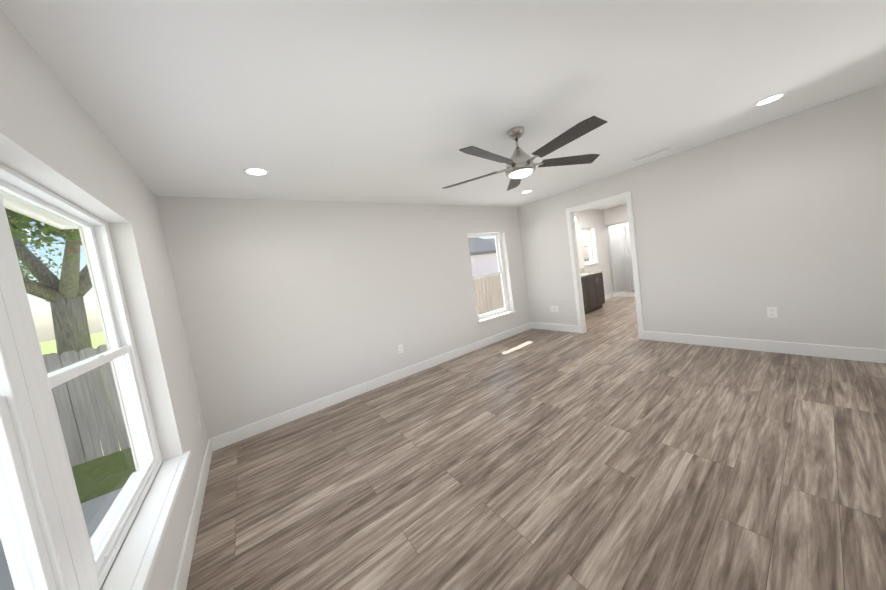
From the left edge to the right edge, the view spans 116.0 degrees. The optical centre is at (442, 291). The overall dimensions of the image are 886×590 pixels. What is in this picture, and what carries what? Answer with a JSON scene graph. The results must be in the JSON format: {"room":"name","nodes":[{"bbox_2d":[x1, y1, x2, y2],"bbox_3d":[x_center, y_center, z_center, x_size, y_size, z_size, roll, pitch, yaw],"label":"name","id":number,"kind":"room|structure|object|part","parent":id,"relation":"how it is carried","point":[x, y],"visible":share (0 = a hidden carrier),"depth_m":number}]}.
{"room":"empty bedroom","nodes":[
{"label":"empty bedroom","id":0,"kind":"room"},
{"bbox_2d":[0,8,207,589],"bbox_3d":[-1.275,0.310,0.849,0.200,2.440,4.542,-11,5,-36],"label":"wall","id":1,"kind":"structure","parent":0,"point":[55,139],"depth_m":1.60},
{"bbox_2d":[0,288,79,589],"bbox_3d":[-1.003,0.309,0.412,0.085,1.510,1.015,-11,5,-36],"label":"window","id":2,"kind":"structure","parent":1,"relation":"in","point":[13,390],"depth_m":0.80},
{"bbox_3d":[-0.936,0.646,0.451,0.040,0.754,0.903,-11,5,-36],"label":"left window sash","id":3,"kind":"part","parent":2,"relation":"part of"},
{"bbox_2d":[0,163,162,589],"bbox_3d":[-1.621,0.335,1.248,0.105,1.510,1.065,-11,5,-36],"label":"window","id":4,"kind":"structure","parent":1,"relation":"in","point":[12,177],"depth_m":1.14},
{"bbox_3d":[-1.692,-0.014,1.237,0.028,0.751,0.903,-11,5,-36],"label":"left window sash","id":5,"kind":"part","parent":4,"relation":"part of"},
{"bbox_3d":[-1.562,0.671,1.312,0.040,0.754,0.903,-11,5,-36],"label":"left window sash","id":6,"kind":"part","parent":4,"relation":"part of"},
{"bbox_2d":[78,226,138,470],"bbox_3d":[-1.369,0.268,0.782,0.010,2.560,4.542,-11,5,-36],"label":"exterior stucco skin","id":7,"kind":"object","parent":1,"relation":"attached to","point":[102,320],"depth_m":1.64},
{"bbox_2d":[101,450,190,589],"bbox_3d":[-1.121,1.065,0.962,0.130,0.030,2.140,-11,5,-36],"label":"sill","id":8,"kind":"structure","parent":1,"relation":"attached to","point":[133,565],"depth_m":1.21},
{"bbox_2d":[172,438,215,589],"bbox_3d":[-1.025,1.433,0.996,0.015,0.130,4.080,-11,5,-36],"label":"baseboard","id":9,"kind":"structure","parent":1,"relation":"attached to","point":[182,574],"depth_m":1.68},
{"bbox_2d":[197,413,201,427],"bbox_3d":[-2.152,1.137,2.449,0.008,0.116,0.070,-11,5,-36],"label":"electrical outlet","id":10,"kind":"object","parent":1,"relation":"attached to","point":[199,420],"visible":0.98,"depth_m":2.44},
{"bbox_2d":[156,196,612,438],"bbox_3d":[1.467,-0.434,5.545,10.283,2.440,0.200,-11,5,-36],"label":"wall","id":11,"kind":"structure","parent":0,"point":[285,305],"depth_m":3.29},
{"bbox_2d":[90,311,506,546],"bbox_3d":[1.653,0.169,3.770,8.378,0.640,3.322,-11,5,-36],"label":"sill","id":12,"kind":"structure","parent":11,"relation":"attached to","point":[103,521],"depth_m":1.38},
{"bbox_2d":[212,322,531,449],"bbox_3d":[-0.223,1.083,4.142,5.074,0.130,0.015,-11,5,-36],"label":"baseboard","id":13,"kind":"structure","parent":11,"relation":"attached to","point":[290,415],"depth_m":3.41},
{"bbox_2d":[398,344,402,353],"bbox_3d":[-0.597,0.807,3.882,0.070,0.116,0.008,-11,5,-36],"label":"electrical outlet","id":14,"kind":"object","parent":11,"relation":"attached to","point":[400,349],"visible":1,"depth_m":3.88},
{"bbox_2d":[467,233,509,319],"bbox_3d":[0.805,-0.301,5.107,0.936,1.510,0.085,-11,5,-36],"label":"window","id":15,"kind":"structure","parent":11,"relation":"in","point":[501,264],"depth_m":5.22},
{"bbox_3d":[0.744,-0.651,5.095,0.824,0.751,0.028,-11,5,-36],"label":"back window sash","id":16,"kind":"part","parent":15,"relation":"part of"},
{"bbox_3d":[0.867,0.039,5.114,0.824,0.754,0.040,-11,5,-36],"label":"back window sash","id":17,"kind":"part","parent":15,"relation":"part of"},
{"bbox_2d":[478,310,516,322],"bbox_3d":[0.977,0.457,5.077,0.996,0.030,0.130,-11,5,-36],"label":"sill","id":18,"kind":"structure","parent":11,"relation":"attached to","point":[495,316],"depth_m":5.04},
{"bbox_2d":[581,228,593,263],"bbox_3d":[3.687,-1.171,7.225,0.685,0.920,0.085,-11,5,-36],"label":"bathroom window","id":19,"kind":"structure","parent":11,"relation":"in","point":[589,241],"depth_m":7.35},
{"bbox_2d":[605,293,612,299],"bbox_3d":[4.205,0.207,7.381,1.440,0.130,0.015,-11,5,-36],"label":"baseboard","id":20,"kind":"structure","parent":11,"relation":"attached to","point":[608,296],"depth_m":7.61},
{"bbox_2d":[608,224,626,290],"bbox_3d":[5.045,-1.132,8.033,0.860,2.440,0.012,-11,5,-36],"label":"shower wall tile","id":21,"kind":"structure","parent":11,"relation":"attached to","point":[622,265],"depth_m":8.05},
{"bbox_2d":[0,0,885,209],"bbox_3d":[2.562,-1.748,3.695,10.283,0.120,4.542,-11,5,-36],"label":"ceiling","id":22,"kind":"structure","parent":0,"point":[389,101],"depth_m":1.57},
{"bbox_2d":[242,167,269,175],"bbox_3d":[-1.546,-0.992,2.296,0.190,0.006,0.190,-11,5,-36],"label":"recessed light","id":23,"kind":"object","parent":22,"relation":"in","point":[256,171],"visible":1,"depth_m":2.29},
{"bbox_2d":[442,116,606,190],"bbox_3d":[0.609,-1.112,2.212,1.325,0.366,1.328,-11,5,-36],"label":"ceiling fan","id":24,"kind":"object","parent":22,"relation":"hanging from","point":[520,164],"visible":1,"depth_m":2.16},
{"bbox_2d":[521,190,532,193],"bbox_3d":[1.302,-1.550,4.306,0.190,0.006,0.190,-11,5,-36],"label":"recessed light","id":25,"kind":"object","parent":22,"relation":"in","point":[525,191],"visible":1,"depth_m":4.30},
{"bbox_2d":[629,145,675,161],"bbox_3d":[2.502,-1.646,3.326,0.150,0.012,0.430,-11,5,-36],"label":"ceiling vent","id":26,"kind":"object","parent":22,"relation":"in","point":[653,153],"visible":1,"depth_m":3.30},
{"bbox_2d":[753,92,787,106],"bbox_3d":[2.741,-1.608,2.324,0.190,0.006,0.190,-11,5,-36],"label":"recessed light","id":27,"kind":"object","parent":22,"relation":"in","point":[770,99],"visible":1,"depth_m":2.32},
{"bbox_2d":[186,297,885,589],"bbox_3d":[2.923,0.779,3.884,10.283,0.120,4.542,-11,5,-36],"label":"floor","id":28,"kind":"structure","parent":0,"point":[609,449],"depth_m":1.78},
{"bbox_2d":[581,272,604,313],"bbox_3d":[3.195,0.064,6.357,1.260,0.850,0.486,-11,5,-36],"label":"bathroom vanity","id":29,"kind":"object","parent":28,"relation":"on","point":[593,291],"depth_m":6.26},
{"bbox_2d":[580,272,587,275],"bbox_3d":[3.136,-0.327,6.332,0.430,0.132,0.310,-11,5,-36],"label":"sink","id":30,"kind":"object","parent":29,"relation":"in","point":[582,273],"depth_m":6.33},
{"bbox_2d":[613,292,634,296],"bbox_3d":[5.085,0.079,7.474,0.110,0.120,0.879,-11,5,-36],"label":"curb","id":31,"kind":"object","parent":28,"relation":"on","point":[626,294],"visible":0.5,"depth_m":7.56},
{"bbox_2d":[607,221,634,292],"bbox_3d":[4.920,-0.903,7.384,0.078,1.880,0.876,-11,5,-36],"label":"shower door","id":32,"kind":"structure","parent":31,"relation":"on","point":[627,258],"depth_m":7.54},
{"bbox_2d":[604,204,627,225],"bbox_3d":[5.402,-1.085,6.726,0.110,2.440,2.542,-11,5,-36],"label":"wall","id":33,"kind":"structure","parent":0,"point":[616,215],"depth_m":7.42},
{"bbox_2d":[621,223,633,290],"bbox_3d":[5.686,-1.218,7.957,0.100,2.440,0.892,-11,5,-36],"label":"wall","id":34,"kind":"structure","parent":0,"point":[626,261],"depth_m":8.22},
{"bbox_2d":[517,83,885,349],"bbox_3d":[2.892,-0.514,3.899,0.110,2.440,4.142,-11,5,-36],"label":"wall","id":35,"kind":"structure","parent":0,"point":[737,234],"depth_m":3.02},
{"bbox_2d":[532,322,578,332],"bbox_3d":[2.086,0.673,5.212,0.015,0.130,0.950,-11,5,-36],"label":"baseboard","id":36,"kind":"structure","parent":35,"relation":"attached to","point":[545,326],"depth_m":5.17},
{"bbox_2d":[566,191,643,339],"bbox_3d":[2.552,-0.353,4.394,0.131,2.145,0.970,-11,5,-36],"label":"door frame","id":37,"kind":"structure","parent":35,"relation":"attached to","point":[628,195],"depth_m":4.40},
{"bbox_2d":[644,331,885,363],"bbox_3d":[3.569,0.613,3.170,0.015,0.130,2.160,-11,5,-36],"label":"baseboard","id":38,"kind":"structure","parent":35,"relation":"attached to","point":[816,350],"depth_m":3.02},
{"bbox_2d":[767,307,776,317],"bbox_3d":[3.600,0.229,3.030,0.008,0.116,0.070,-11,5,-36],"label":"electrical outlet","id":39,"kind":"object","parent":35,"relation":"attached to","point":[771,312],"visible":1,"depth_m":3.03},
{"label":"outside","id":40,"kind":"structure","parent":0,"visible":0},
{"bbox_2d":[39,258,587,502],"bbox_3d":[0.545,1.809,-0.062,120.000,0.200,120.000,-11,5,-36],"label":"grass","id":41,"kind":"structure","parent":40,"point":[105,474],"depth_m":3.26},
{"bbox_2d":[5,208,91,417],"bbox_3d":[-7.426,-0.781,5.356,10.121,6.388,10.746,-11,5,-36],"label":"oak tree","id":42,"kind":"object","parent":41,"relation":"on","point":[35,273],"depth_m":4.96},
{"bbox_2d":[0,488,120,589],"bbox_3d":[7.375,-0.043,10.081,28.700,0.030,20.300,-11,5,-36],"label":"concrete","id":43,"kind":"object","parent":41,"relation":"on","point":[92,525],"depth_m":2.46},
{"bbox_2d":[43,258,589,466],"bbox_3d":[-2.263,0.979,5.297,30.036,1.442,0.149,-11,5,-36],"label":"fence","id":44,"kind":"object","parent":41,"relation":"on","point":[76,411],"depth_m":3.57},
{"bbox_2d":[470,253,498,278],"bbox_3d":[4.117,-2.117,26.318,13.500,2.650,9.700,-11,5,-36],"label":"wall","id":45,"kind":"structure","parent":41,"relation":"on","point":[480,258],"depth_m":19.40},
{"bbox_2d":[468,237,495,252],"bbox_3d":[3.806,-4.289,26.156,14.200,1.750,10.400,-11,5,-36],"label":"house roof","id":46,"kind":"structure","parent":45,"relation":"on","point":[479,243],"depth_m":20.05},
{"bbox_2d":[470,250,495,255],"bbox_3d":[3.938,-3.349,26.212,14.220,0.190,10.420,-11,5,-36],"label":"fascia","id":47,"kind":"object","parent":46,"relation":"attached to","point":[480,253],"depth_m":18.90},
{"bbox_3d":[2.453,-2.509,3.638,11.483,1.400,5.742,-11,5,-36],"label":"hip roof","id":48,"kind":"structure","parent":0,"visible":0},
{"bbox_2d":[1,191,50,213],"bbox_3d":[-1.785,-0.858,0.512,0.613,0.280,4.530,-11,5,-36],"label":"soffit","id":49,"kind":"structure","parent":48,"relation":"attached to","point":[23,206],"depth_m":2.11},
{"bbox_2d":[22,214,77,228],"bbox_3d":[1.049,-1.658,5.787,11.533,0.280,0.625,-11,5,-36],"label":"soffit","id":50,"kind":"structure","parent":48,"relation":"attached to","point":[53,221],"depth_m":2.51}
]}

